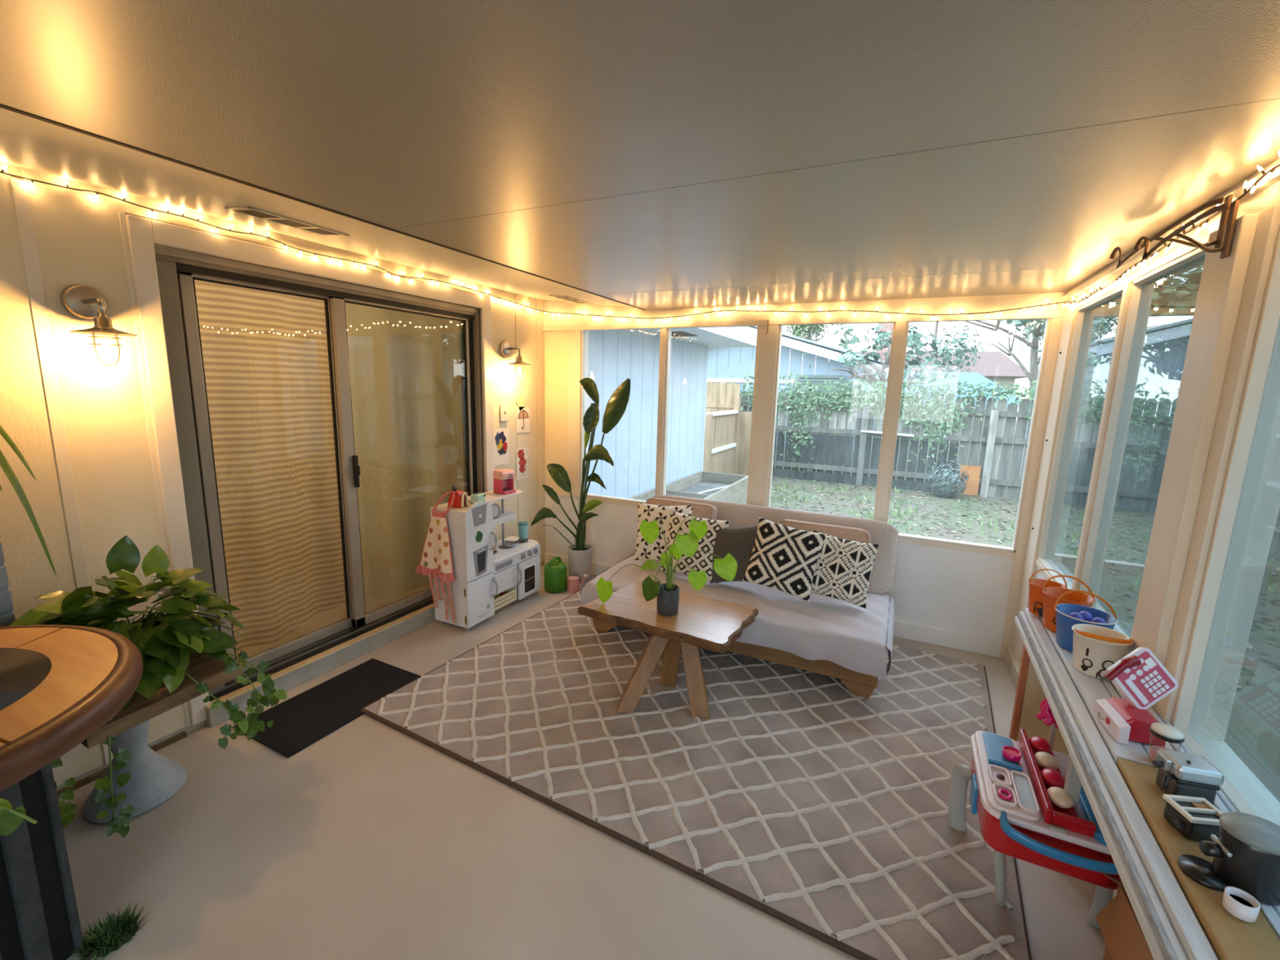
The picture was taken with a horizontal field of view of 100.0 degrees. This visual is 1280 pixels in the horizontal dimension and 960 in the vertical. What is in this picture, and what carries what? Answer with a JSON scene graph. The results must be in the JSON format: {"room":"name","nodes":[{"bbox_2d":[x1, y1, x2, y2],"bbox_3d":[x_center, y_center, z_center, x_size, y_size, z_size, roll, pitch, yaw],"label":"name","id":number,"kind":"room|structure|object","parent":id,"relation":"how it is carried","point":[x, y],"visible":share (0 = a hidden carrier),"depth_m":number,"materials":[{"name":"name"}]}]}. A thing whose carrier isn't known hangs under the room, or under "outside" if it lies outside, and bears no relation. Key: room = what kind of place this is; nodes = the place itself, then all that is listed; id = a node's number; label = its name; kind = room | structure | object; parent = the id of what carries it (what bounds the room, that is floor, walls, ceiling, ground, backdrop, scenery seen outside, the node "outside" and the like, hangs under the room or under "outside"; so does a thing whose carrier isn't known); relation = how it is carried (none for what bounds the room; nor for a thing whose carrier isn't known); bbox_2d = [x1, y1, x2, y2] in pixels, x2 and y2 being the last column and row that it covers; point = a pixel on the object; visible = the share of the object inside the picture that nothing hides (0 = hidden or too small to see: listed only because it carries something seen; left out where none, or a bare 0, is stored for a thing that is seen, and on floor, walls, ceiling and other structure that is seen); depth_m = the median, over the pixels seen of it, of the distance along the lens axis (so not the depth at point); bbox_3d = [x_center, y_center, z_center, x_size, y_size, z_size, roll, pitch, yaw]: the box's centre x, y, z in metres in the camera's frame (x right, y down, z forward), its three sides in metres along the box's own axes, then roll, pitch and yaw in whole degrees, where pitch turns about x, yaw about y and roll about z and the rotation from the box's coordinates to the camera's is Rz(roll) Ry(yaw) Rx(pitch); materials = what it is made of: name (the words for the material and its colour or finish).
{"room":"sunroom","nodes":[
{"label":"sunroom","id":0,"kind":"room"},
{"bbox_2d":[0,162,545,791],"bbox_3d":[-2.035,0.002,2.129,0.134,2.260,5.575,6,11,26],"label":"wall","id":1,"kind":"structure","parent":0,"point":[82,426],"depth_m":1.97,"materials":[{"name":"beige paint"}]},
{"bbox_2d":[60,284,137,366],"bbox_3d":[-1.898,-0.546,1.890,0.214,0.284,0.172,6,11,26],"label":"wall sconce","id":2,"kind":"object","parent":1,"relation":"attached to","point":[81,301],"visible":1,"depth_m":1.89,"materials":[{"name":"silver metal"}]},
{"bbox_2d":[56,731,186,797],"bbox_3d":[-2.580,1.300,1.123,0.019,0.020,2.740,6,11,26],"label":"baseboard","id":3,"kind":"structure","parent":1,"relation":"attached to","point":[89,779],"depth_m":2.08,"materials":[{"name":"paint"}]},
{"bbox_2d":[225,206,349,236],"bbox_3d":[-1.396,-1.029,2.149,0.160,0.022,0.390,6,11,26],"label":"air vent","id":4,"kind":"object","parent":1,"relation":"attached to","point":[248,211],"visible":1,"depth_m":2.12,"materials":[{"name":"metal"}]},
{"bbox_2d":[124,214,496,724],"bbox_3d":[-1.506,-0.097,3.048,0.023,2.095,1.967,6,11,26],"label":"trim","id":5,"kind":"structure","parent":1,"relation":"attached to","point":[143,233],"depth_m":2.22,"materials":[{"name":"paint"}]},
{"bbox_2d":[0,107,634,307],"bbox_3d":[-1.562,-0.989,1.733,0.910,0.148,5.575,6,11,26],"label":"trim","id":6,"kind":"structure","parent":1,"relation":"attached to","point":[26,142],"depth_m":1.87,"materials":[{"name":"beige paint"}]},
{"bbox_2d":[153,244,483,693],"bbox_3d":[-1.606,-0.094,3.090,0.178,1.950,1.809,6,11,26],"label":"door","id":7,"kind":"structure","parent":1,"relation":"in","point":[177,270],"depth_m":2.65,"materials":[{"name":"black"}]},
{"bbox_2d":[204,595,435,727],"bbox_3d":[-1.608,0.904,3.253,0.250,0.118,1.849,6,11,26],"label":"door step","id":8,"kind":"structure","parent":1,"relation":"attached to","point":[289,671],"depth_m":2.89,"materials":[{"name":"paint"}]},
{"bbox_2d":[493,427,509,466],"bbox_3d":[-1.036,-0.247,3.992,0.004,0.270,0.190,6,11,26],"label":"drawing","id":9,"kind":"object","parent":1,"relation":"attached to","point":[501,447],"visible":1,"depth_m":4.00,"materials":[{"name":"beige paper"}]},
{"bbox_2d":[499,340,530,380],"bbox_3d":[-0.894,-0.871,3.906,0.214,0.284,0.172,6,11,26],"label":"wall sconce","id":10,"kind":"object","parent":1,"relation":"attached to","point":[506,348],"visible":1,"depth_m":3.90,"materials":[{"name":"silver metal"}]},
{"bbox_2d":[515,447,528,479],"bbox_3d":[-0.927,-0.131,4.245,0.004,0.250,0.150,6,11,26],"label":"drawing","id":11,"kind":"object","parent":1,"relation":"attached to","point":[522,454],"visible":1,"depth_m":4.24,"materials":[{"name":"beige paper"}]},
{"bbox_2d":[515,406,529,433],"bbox_3d":[-0.911,-0.472,4.199,0.005,0.200,0.170,6,11,26],"label":"drawing","id":12,"kind":"object","parent":1,"relation":"attached to","point":[522,416],"visible":1,"depth_m":4.19,"materials":[{"name":"beige paper"}]},
{"bbox_2d":[0,151,1279,321],"bbox_3d":[-0.003,-0.912,2.076,3.357,0.248,3.338,6,11,26],"label":"string lights","id":13,"kind":"object","parent":1,"relation":"attached to","point":[1252,188],"visible":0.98,"depth_m":2.28,"materials":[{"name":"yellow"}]},
{"bbox_2d":[155,244,466,660],"bbox_3d":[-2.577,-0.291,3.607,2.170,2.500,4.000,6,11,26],"label":"door frame","id":14,"kind":"structure","parent":0,"point":[323,619],"depth_m":3.31,"materials":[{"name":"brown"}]},
{"bbox_2d":[194,280,346,651],"bbox_3d":[-1.952,-0.083,2.731,0.086,1.936,0.940,6,11,26],"label":"window blind","id":15,"kind":"object","parent":14,"relation":"hanging from","point":[265,353],"visible":0.59,"depth_m":2.79,"materials":[{"name":"fabric"}]},
{"bbox_2d":[345,302,464,605],"bbox_3d":[-1.437,-0.237,3.753,0.071,1.958,1.450,6,11,25],"label":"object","id":16,"kind":"object","parent":14,"relation":"hanging from","point":[405,373],"visible":0.49,"depth_m":3.51,"materials":[{"name":"glass"}]},
{"bbox_2d":[0,103,645,310],"bbox_3d":[-1.147,-0.865,1.547,0.018,0.017,5.375,6,11,26],"label":"trim","id":17,"kind":"structure","parent":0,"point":[2,106],"depth_m":1.54,"materials":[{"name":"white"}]},
{"bbox_2d":[57,564,1106,959],"bbox_3d":[-0.484,1.318,1.569,3.600,0.060,5.575,6,11,26],"label":"floor","id":18,"kind":"structure","parent":0,"point":[370,841],"depth_m":1.72,"materials":[{"name":"paint"}]},
{"bbox_2d":[0,624,143,959],"bbox_3d":[-1.644,0.900,1.139,0.953,0.851,0.940,6,11,26],"label":"table","id":19,"kind":"object","parent":18,"relation":"on","point":[60,684],"visible":0.99,"depth_m":1.32,"materials":[{"name":"brown wood"}]},
{"bbox_2d":[0,535,16,626],"bbox_3d":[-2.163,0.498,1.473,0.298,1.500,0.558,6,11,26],"label":"pot","id":20,"kind":"object","parent":19,"relation":"on","point":[7,617],"depth_m":1.62,"materials":[{"name":"grey"}]},
{"bbox_2d":[0,424,57,578],"bbox_3d":[-2.063,-0.120,1.469,0.316,0.884,0.548,11,14,43],"label":"leaf plant","id":21,"kind":"object","parent":20,"relation":"on","point":[4,464],"visible":1,"depth_m":1.56,"materials":[{"name":"green plant"}]},
{"bbox_2d":[0,797,37,835],"bbox_3d":[-1.308,0.534,0.785,0.579,0.202,0.122,-2,10,-19],"label":"trailing plant","id":22,"kind":"object","parent":19,"relation":"on","point":[11,820],"visible":1,"depth_m":0.93,"materials":[{"name":"green plant"}]},
{"bbox_2d":[66,898,148,959],"bbox_3d":[-1.474,1.257,1.490,0.169,0.035,0.167,6,11,26],"label":"clump","id":23,"kind":"object","parent":18,"relation":"on","point":[108,933],"visible":1,"depth_m":1.49,"materials":[{"name":"green plant"}]},
{"bbox_2d":[80,651,243,823],"bbox_3d":[-1.786,0.931,1.949,0.580,0.503,0.470,6,11,26],"label":"bench","id":24,"kind":"object","parent":18,"relation":"on","point":[155,778],"visible":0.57,"depth_m":1.92,"materials":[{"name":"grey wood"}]},
{"bbox_2d":[8,534,287,838],"bbox_3d":[-1.735,0.631,1.841,0.587,0.851,0.741,6,11,26],"label":"pothos","id":25,"kind":"object","parent":24,"relation":"on","point":[164,642],"visible":0.69,"depth_m":1.82,"materials":[{"name":"green"}]},
{"bbox_2d":[232,657,421,757],"bbox_3d":[-1.476,1.074,2.615,0.410,0.009,0.704,6,11,26],"label":"door mat","id":26,"kind":"object","parent":18,"relation":"on","point":[304,719],"visible":1,"depth_m":2.56,"materials":[{"name":"black"}]},
{"bbox_2d":[430,488,540,631],"bbox_3d":[-1.003,0.489,3.681,0.324,0.820,0.773,6,11,26],"label":"toy kitchen","id":27,"kind":"object","parent":18,"relation":"on","point":[481,573],"visible":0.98,"depth_m":3.42,"materials":[{"name":"grey"}]},
{"bbox_2d":[415,490,468,623],"bbox_3d":[-1.231,0.482,3.320,0.334,0.826,0.175,0,10,-11],"label":"apron","id":28,"kind":"object","parent":27,"relation":"attached to","point":[436,558],"visible":1,"depth_m":3.31,"materials":[{"name":"fabric"}]},
{"bbox_2d":[430,501,493,627],"bbox_3d":[-1.136,0.510,3.450,0.290,0.790,0.235,6,11,26],"label":"fridge","id":29,"kind":"object","parent":27,"relation":"in","point":[470,532],"depth_m":3.35,"materials":[{"name":"wood"}]},
{"bbox_2d":[473,544,488,576],"bbox_3d":[-1.002,0.511,3.387,0.004,0.182,0.130,6,11,26],"label":"dispenser","id":30,"kind":"object","parent":27,"relation":"on","point":[480,551],"depth_m":3.38,"materials":[{"name":"grey"}]},
{"bbox_2d":[467,488,522,502],"bbox_3d":[-1.005,0.106,3.710,0.220,0.012,0.454,6,11,26],"label":"shelf","id":31,"kind":"object","parent":27,"relation":"attached to","point":[491,496],"depth_m":3.67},
{"bbox_2d":[492,509,515,526],"bbox_3d":[-1.033,0.269,3.715,0.198,0.040,0.390,6,11,26],"label":"shelf","id":32,"kind":"object","parent":27,"relation":"attached to","point":[505,516],"depth_m":3.73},
{"bbox_2d":[493,468,515,494],"bbox_3d":[-0.950,0.010,3.769,0.110,0.158,0.112,8,12,32],"label":"coffee maker","id":33,"kind":"object","parent":27,"relation":"on","point":[503,479],"visible":1,"depth_m":3.74,"materials":[{"name":"pink plastic"}]},
{"bbox_2d":[493,536,537,564],"bbox_3d":[-0.962,0.486,3.795,0.300,0.016,0.534,6,11,26],"label":"countertop","id":34,"kind":"structure","parent":27,"relation":"on","point":[501,554],"depth_m":3.77,"materials":[{"name":"white"}]},
{"bbox_2d":[517,554,540,599],"bbox_3d":[-0.802,0.701,3.893,0.016,0.270,0.244,6,11,26],"label":"oven","id":35,"kind":"object","parent":27,"relation":"in","point":[530,566],"depth_m":3.87,"materials":[{"name":"white"}]},
{"bbox_2d":[543,555,567,592],"bbox_3d":[-0.643,0.711,4.092,0.176,0.260,0.176,6,11,26],"label":"jug","id":36,"kind":"object","parent":18,"relation":"on","point":[555,572],"visible":1,"depth_m":4.03,"materials":[{"name":"green plastic"}]},
{"bbox_2d":[530,377,631,586],"bbox_3d":[-0.456,0.029,4.114,0.798,1.605,0.246,6,11,26],"label":"potted plant","id":37,"kind":"object","parent":18,"relation":"on","point":[580,554],"visible":0.99,"depth_m":4.07,"materials":[{"name":"plant"}]},
{"bbox_2d":[568,543,592,586],"bbox_3d":[-0.474,0.672,4.250,0.192,0.291,0.192,6,11,26],"label":"pot","id":38,"kind":"object","parent":37,"relation":"attached to","point":[580,557],"depth_m":4.17,"materials":[{"name":"white ceramic"}]},
{"bbox_2d":[360,590,1031,959],"bbox_3d":[0.335,1.080,2.824,2.634,0.020,2.112,7,11,28],"label":"rug","id":39,"kind":"object","parent":18,"relation":"on","point":[820,807],"visible":0.73,"depth_m":2.22,"materials":[{"name":"fabric"}]},
{"bbox_2d":[577,582,758,718],"bbox_3d":[0.119,0.872,2.775,0.835,0.410,0.645,6,11,26],"label":"coffee table","id":40,"kind":"object","parent":39,"relation":"on","point":[712,624],"visible":0.97,"depth_m":2.62,"materials":[{"name":"brown wood"}]},
{"bbox_2d":[595,515,737,616],"bbox_3d":[0.115,0.419,2.661,0.742,0.525,0.181,5,10,17],"label":"pothos","id":41,"kind":"object","parent":40,"relation":"on","point":[667,593],"visible":1,"depth_m":2.66,"materials":[{"name":"green plant"}]},
{"bbox_2d":[657,582,679,616],"bbox_3d":[0.141,0.606,2.719,0.113,0.134,0.113,6,11,26],"label":"pot","id":42,"kind":"object","parent":41,"relation":"attached to","point":[668,597],"depth_m":2.68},
{"bbox_2d":[580,494,898,698],"bbox_3d":[0.625,0.607,3.343,1.760,0.764,0.973,6,11,26],"label":"sofa","id":43,"kind":"object","parent":39,"relation":"on","point":[851,643],"visible":0.4,"depth_m":2.96,"materials":[{"name":"beige fabric"}]},
{"bbox_2d":[634,502,693,560],"bbox_3d":[0.153,0.350,3.543,0.404,0.401,0.166,5,10,19],"label":"throw pillow","id":44,"kind":"object","parent":43,"relation":"on","point":[648,513],"visible":0.48,"depth_m":3.51,"materials":[{"name":"fabric"}]},
{"bbox_2d":[645,497,717,519],"bbox_3d":[0.269,0.345,3.725,0.510,0.404,0.195,6,11,25],"label":"cushion","id":45,"kind":"object","parent":43,"relation":"on","point":[702,510],"visible":0.24,"depth_m":3.63,"materials":[{"name":"beige fabric"}]},
{"bbox_2d":[659,510,729,583],"bbox_3d":[0.339,0.414,3.353,0.396,0.394,0.176,7,11,29],"label":"throw pillow","id":46,"kind":"object","parent":43,"relation":"on","point":[700,561],"visible":0.65,"depth_m":3.29,"materials":[{"name":"fabric"}]},
{"bbox_2d":[709,524,758,583],"bbox_3d":[0.587,0.448,3.251,0.385,0.383,0.186,4,10,14],"label":"throw pillow","id":47,"kind":"object","parent":43,"relation":"on","point":[739,542],"visible":0.65,"depth_m":3.20,"materials":[{"name":"grey fabric"}]},
{"bbox_2d":[742,516,826,601],"bbox_3d":[0.823,0.449,3.082,0.427,0.417,0.175,7,11,30],"label":"throw pillow","id":48,"kind":"object","parent":43,"relation":"on","point":[784,558],"visible":1,"depth_m":3.03,"materials":[{"name":"fabric"}]},
{"bbox_2d":[777,519,871,543],"bbox_3d":[1.116,0.458,3.322,0.550,0.375,0.189,6,11,26],"label":"cushion","id":49,"kind":"object","parent":43,"relation":"on","point":[858,535],"visible":0.16,"depth_m":3.25,"materials":[{"name":"beige fabric"}]},
{"bbox_2d":[810,530,879,608],"bbox_3d":[1.119,0.497,3.023,0.382,0.373,0.159,7,11,30],"label":"throw pillow","id":50,"kind":"object","parent":43,"relation":"on","point":[843,567],"visible":0.79,"depth_m":2.96,"materials":[{"name":"fabric"}]},
{"bbox_2d":[948,728,1121,929],"bbox_3d":[1.197,0.995,1.615,0.406,0.671,0.487,6,11,26],"label":"table","id":51,"kind":"object","parent":39,"relation":"on","point":[1029,798],"visible":0.91,"depth_m":1.53,"materials":[{"name":"red"}]},
{"bbox_2d":[974,730,1040,820],"bbox_3d":[1.124,0.896,1.657,0.125,0.013,0.388,6,11,26],"label":"tray","id":52,"kind":"object","parent":51,"relation":"on","point":[1007,786],"depth_m":1.60,"materials":[{"name":"white"}]},
{"bbox_2d":[1002,746,1022,762],"bbox_3d":[1.175,0.869,1.699,0.052,0.026,0.052,6,11,26],"label":"cup","id":53,"kind":"object","parent":51,"relation":"on","point":[1010,754],"depth_m":1.69,"materials":[{"name":"pink"}]},
{"bbox_2d":[1029,736,1052,753],"bbox_3d":[1.296,0.858,1.739,0.061,0.040,0.070,6,11,26],"label":"egg","id":54,"kind":"object","parent":51,"relation":"on","point":[1037,744],"depth_m":1.72,"materials":[{"name":"red"}]},
{"bbox_2d":[970,755,1121,889],"bbox_3d":[1.213,0.989,1.627,0.330,0.115,0.390,6,11,26],"label":"tub","id":55,"kind":"object","parent":51,"relation":"in","point":[992,833],"depth_m":1.47,"materials":[{"name":"red"}]},
{"bbox_2d":[1034,751,1058,769],"bbox_3d":[1.259,0.870,1.664,0.061,0.040,0.070,6,11,26],"label":"egg","id":56,"kind":"object","parent":51,"relation":"on","point":[1043,760],"depth_m":1.65,"materials":[{"name":"beige"}]},
{"bbox_2d":[1035,697,1059,748],"bbox_3d":[1.408,0.983,1.860,0.099,0.597,0.099,6,11,26],"label":"toy","id":57,"kind":"object","parent":51,"relation":"on","point":[1046,713],"visible":0.23,"depth_m":1.83,"materials":[{"name":"pink"}]},
{"bbox_2d":[1040,768,1065,788],"bbox_3d":[1.221,0.882,1.589,0.061,0.040,0.070,6,11,26],"label":"egg","id":58,"kind":"object","parent":51,"relation":"on","point":[1051,777],"depth_m":1.57,"materials":[{"name":"red"}]},
{"bbox_2d":[1028,739,1078,817],"bbox_3d":[1.239,0.905,1.625,0.069,0.013,0.375,6,11,26],"label":"tray","id":59,"kind":"object","parent":51,"relation":"on","point":[1073,811],"depth_m":1.51,"materials":[{"name":"red"}]},
{"bbox_2d":[1046,786,1073,808],"bbox_3d":[1.184,0.894,1.513,0.061,0.040,0.070,6,11,26],"label":"egg","id":60,"kind":"object","parent":51,"relation":"on","point":[1059,797],"depth_m":1.50,"materials":[{"name":"beige"}]},
{"bbox_2d":[1095,873,1153,959],"bbox_3d":[1.084,1.231,1.075,0.157,0.362,0.771,6,11,24],"label":"cardboard box","id":61,"kind":"object","parent":18,"relation":"on","point":[1119,926],"visible":0.53,"depth_m":1.26,"materials":[{"name":"cardboard"}]},
{"bbox_2d":[1008,607,1279,959],"bbox_3d":[0.975,1.071,0.940,0.245,0.718,2.920,7,11,27],"label":"shelf","id":62,"kind":"object","parent":18,"relation":"on","point":[1179,917],"visible":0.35,"depth_m":1.12,"materials":[{"name":"white paint"}]},
{"bbox_2d":[1027,568,1067,617],"bbox_3d":[1.573,0.433,2.080,0.124,0.180,0.124,6,11,26],"label":"bucket","id":63,"kind":"object","parent":62,"relation":"on","point":[1035,585],"visible":0.67,"depth_m":2.08,"materials":[{"name":"orange plastic"}]},
{"bbox_2d":[1041,574,1095,632],"bbox_3d":[1.541,0.450,1.941,0.153,0.189,0.153,6,11,26],"label":"bucket","id":64,"kind":"object","parent":62,"relation":"on","point":[1051,594],"visible":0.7,"depth_m":1.95,"materials":[{"name":"orange plastic"}]},
{"bbox_2d":[1054,590,1118,652],"bbox_3d":[1.486,0.476,1.798,0.165,0.183,0.165,6,11,26],"label":"bucket","id":65,"kind":"object","parent":62,"relation":"on","point":[1064,633],"visible":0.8,"depth_m":1.80,"materials":[{"name":"blue plastic"}]},
{"bbox_2d":[1071,623,1133,679],"bbox_3d":[1.410,0.522,1.651,0.144,0.140,0.144,6,11,26],"label":"bucket","id":66,"kind":"object","parent":62,"relation":"on","point":[1095,648],"visible":0.84,"depth_m":1.62,"materials":[{"name":"beige plastic"}]},
{"bbox_2d":[1093,647,1177,746],"bbox_3d":[1.271,0.540,1.355,0.186,0.199,0.140,2,10,5],"label":"cash register","id":67,"kind":"object","parent":62,"relation":"on","point":[1140,677],"visible":0.99,"depth_m":1.36,"materials":[{"name":"red"}]},
{"bbox_2d":[1146,722,1184,763],"bbox_3d":[1.210,0.613,1.240,0.058,0.091,0.058,6,11,26],"label":"jar","id":68,"kind":"object","parent":62,"relation":"on","point":[1166,732],"visible":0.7,"depth_m":1.23,"materials":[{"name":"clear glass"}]},
{"bbox_2d":[1152,748,1224,804],"bbox_3d":[1.147,0.630,1.137,0.104,0.090,0.079,4,10,14],"label":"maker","id":69,"kind":"object","parent":62,"relation":"on","point":[1179,773],"visible":0.95,"depth_m":1.12,"materials":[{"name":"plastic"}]},
{"bbox_2d":[1162,794,1222,841],"bbox_3d":[1.085,0.664,1.050,0.079,0.050,0.066,3,10,6],"label":"toaster","id":70,"kind":"object","parent":62,"relation":"on","point":[1195,818],"visible":0.81,"depth_m":1.04,"materials":[{"name":"black plastic"}]},
{"bbox_2d":[1178,811,1279,905],"bbox_3d":[1.043,0.650,0.936,0.144,0.113,0.085,5,10,17],"label":"pot","id":71,"kind":"object","parent":62,"relation":"on","point":[1245,852],"visible":0.97,"depth_m":0.92,"materials":[{"name":"black plastic"}]},
{"bbox_2d":[1178,854,1231,891],"bbox_3d":[1.005,0.698,0.956,0.068,0.010,0.068,5,10,17],"label":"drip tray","id":72,"kind":"object","parent":71,"relation":"on","point":[1203,872],"depth_m":0.95,"materials":[{"name":"black plastic"}]},
{"bbox_2d":[1222,886,1260,922],"bbox_3d":[0.989,0.700,0.885,0.040,0.030,0.040,6,11,26],"label":"cup","id":73,"kind":"object","parent":62,"relation":"on","point":[1241,904],"visible":1,"depth_m":0.88,"materials":[{"name":"white ceramic"}]},
{"bbox_2d":[0,0,1279,309],"bbox_3d":[0.022,-0.759,0.981,2.595,0.060,5.575,6,11,26],"label":"ceiling","id":74,"kind":"structure","parent":0,"point":[645,154],"depth_m":1.12,"materials":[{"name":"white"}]},
{"bbox_2d":[586,326,756,498],"bbox_3d":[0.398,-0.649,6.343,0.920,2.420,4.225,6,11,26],"label":"house","id":75,"kind":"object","parent":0,"point":[615,356],"visible":0.41,"depth_m":6.22,"materials":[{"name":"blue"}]},
{"bbox_2d":[542,292,1067,658],"bbox_3d":[0.748,-0.185,3.790,3.600,2.200,0.122,6,11,26],"label":"wall","id":76,"kind":"structure","parent":0,"point":[966,589],"depth_m":3.45,"materials":[{"name":"paint"}]},
{"bbox_2d":[580,325,759,504],"bbox_3d":[0.165,-0.463,4.014,1.395,1.330,0.080,6,11,26],"label":"window","id":77,"kind":"structure","parent":76,"relation":"in","point":[665,333],"depth_m":4.00,"materials":[{"name":"glass"}]},
{"bbox_2d":[544,552,1002,657],"bbox_3d":[0.671,0.849,3.941,3.335,0.108,0.021,6,11,26],"label":"baseboard","id":78,"kind":"structure","parent":76,"relation":"attached to","point":[912,631],"depth_m":3.35,"materials":[{"name":"paint"}]},
{"bbox_2d":[766,318,1051,552],"bbox_3d":[1.560,-0.309,3.344,1.455,1.330,0.080,6,11,26],"label":"window","id":79,"kind":"structure","parent":76,"relation":"in","point":[900,329],"depth_m":3.28,"materials":[{"name":"paint"}]},
{"bbox_2d":[1011,158,1279,898],"bbox_3d":[1.073,0.383,0.586,0.145,2.200,5.475,6,11,26],"label":"wall","id":80,"kind":"structure","parent":0,"point":[1232,290],"depth_m":1.40,"materials":[{"name":"paint"}]},
{"bbox_2d":[1004,645,1020,690],"bbox_3d":[1.835,1.147,2.463,0.045,0.090,1.655,6,11,26],"label":"baseboard","id":81,"kind":"structure","parent":80,"relation":"attached to","point":[1013,665],"depth_m":3.02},
{"bbox_2d":[1037,248,1205,654],"bbox_3d":[1.863,-0.108,2.136,0.080,1.295,1.400,6,11,26],"label":"window","id":82,"kind":"structure","parent":80,"relation":"in","point":[1130,343],"depth_m":2.03,"materials":[{"name":"paint"}]},
{"bbox_2d":[1109,194,1232,268],"bbox_3d":[1.598,-0.714,1.664,0.023,0.158,0.689,6,11,22],"label":"bracket","id":83,"kind":"object","parent":80,"relation":"attached to","point":[1228,199],"visible":0.88,"depth_m":1.46,"materials":[{"name":"brown metal"}]},
{"bbox_2d":[1133,200,1239,260],"bbox_3d":[1.516,-0.659,1.520,0.024,0.155,0.468,5,11,20],"label":"bracket","id":84,"kind":"object","parent":80,"relation":"attached to","point":[1225,248],"visible":1,"depth_m":1.37,"materials":[{"name":"brown metal"}]},
{"bbox_2d":[1171,226,1279,826],"bbox_3d":[1.008,0.169,0.420,0.080,1.295,1.985,6,11,26],"label":"window","id":85,"kind":"structure","parent":80,"relation":"in","point":[1227,711],"depth_m":1.23,"materials":[{"name":"glass"}]},
{"label":"outside","id":86,"kind":"structure","parent":0,"visible":0},
{"bbox_2d":[770,420,1023,547],"bbox_3d":[3.264,0.651,6.945,60.000,0.200,75.000,6,11,26],"label":"ground","id":87,"kind":"structure","parent":86,"point":[828,508],"depth_m":7.88,"materials":[{"name":"green plant"}]},
{"bbox_2d":[628,471,748,503],"bbox_3d":[0.536,0.339,6.532,0.760,0.416,3.250,6,11,26],"label":"raised planter","id":88,"kind":"object","parent":87,"relation":"on","point":[728,487],"visible":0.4,"depth_m":7.34,"materials":[{"name":"grey wood"}]},
{"bbox_2d":[702,381,752,475],"bbox_3d":[0.912,-0.835,9.378,2.150,1.768,1.580,6,11,26],"label":"gate","id":89,"kind":"object","parent":87,"relation":"on","point":[727,432],"visible":0.43,"depth_m":9.69,"materials":[{"name":"beige wood"}]},
{"bbox_2d":[706,326,888,453],"bbox_3d":[4.212,-3.429,19.586,9.600,3.540,8.600,6,11,26],"label":"house","id":90,"kind":"structure","parent":87,"relation":"on","point":[723,362],"depth_m":15.37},
{"bbox_2d":[785,324,842,358],"bbox_3d":[8.380,-6.662,25.884,4.923,7.981,4.419,-5,12,-32],"label":"tree","id":91,"kind":"object","parent":87,"relation":"on","point":[811,330],"visible":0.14,"depth_m":26.07,"materials":[{"name":"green plant"}]},
{"bbox_2d":[791,374,853,464],"bbox_3d":[4.300,-1.456,12.749,1.360,2.010,0.880,6,11,26],"label":"shed","id":92,"kind":"object","parent":87,"relation":"on","point":[813,378],"visible":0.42,"depth_m":12.29,"materials":[{"name":"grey wood"}]},
{"bbox_2d":[718,391,1034,498],"bbox_3d":[4.343,-0.709,9.327,12.614,1.716,0.161,6,11,26],"label":"wooden fence","id":93,"kind":"object","parent":87,"relation":"on","point":[983,477],"visible":0.36,"depth_m":9.27,"materials":[{"name":"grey wood"}]},
{"bbox_2d":[726,351,1039,472],"bbox_3d":[4.840,-1.023,8.982,7.203,2.203,0.183,6,11,26],"label":"vines","id":94,"kind":"object","parent":93,"relation":"hanging from","point":[922,396],"visible":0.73,"depth_m":9.11,"materials":[{"name":"green plant"}]},
{"bbox_2d":[831,322,949,469],"bbox_3d":[4.871,-1.626,10.711,2.222,3.089,1.991,6,11,26],"label":"tree","id":95,"kind":"object","parent":87,"relation":"on","point":[882,338],"visible":0.6,"depth_m":10.62,"materials":[{"name":"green plant"}]},
{"bbox_2d":[770,482,1015,536],"bbox_3d":[3.703,0.623,6.212,6.736,0.130,5.664,10,13,42],"label":"grass tufts","id":96,"kind":"object","parent":87,"relation":"on","point":[820,491],"visible":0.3,"depth_m":7.57,"materials":[{"name":"green plant"}]},
{"bbox_2d":[770,475,1018,546],"bbox_3d":[3.701,0.655,6.336,7.780,0.044,6.379,6,11,26],"label":"leaf litter","id":97,"kind":"object","parent":87,"relation":"on","point":[845,486],"visible":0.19,"depth_m":7.89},
{"bbox_2d":[827,323,1026,437],"bbox_3d":[12.946,-5.259,25.297,7.875,5.634,8.500,6,11,26],"label":"house","id":98,"kind":"structure","parent":87,"relation":"on","point":[995,365],"depth_m":22.07,"materials":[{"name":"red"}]},
{"bbox_2d":[861,371,1031,476],"bbox_3d":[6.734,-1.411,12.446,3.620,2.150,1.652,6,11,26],"label":"house","id":99,"kind":"structure","parent":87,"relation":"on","point":[971,377],"depth_m":11.96,"materials":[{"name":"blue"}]},
{"bbox_2d":[926,460,970,497],"bbox_3d":[4.984,-0.005,8.691,0.616,0.626,0.416,6,11,26],"label":"shrub","id":100,"kind":"object","parent":87,"relation":"on","point":[947,482],"visible":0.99,"depth_m":8.63,"materials":[{"name":"green plant"}]},
{"bbox_2d":[925,319,1045,423],"bbox_3d":[10.516,-4.083,14.426,5.449,6.956,7.086,6,11,26],"label":"tree","id":101,"kind":"object","parent":87,"relation":"on","point":[1034,326],"visible":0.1,"depth_m":15.87,"materials":[{"name":"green plant"}]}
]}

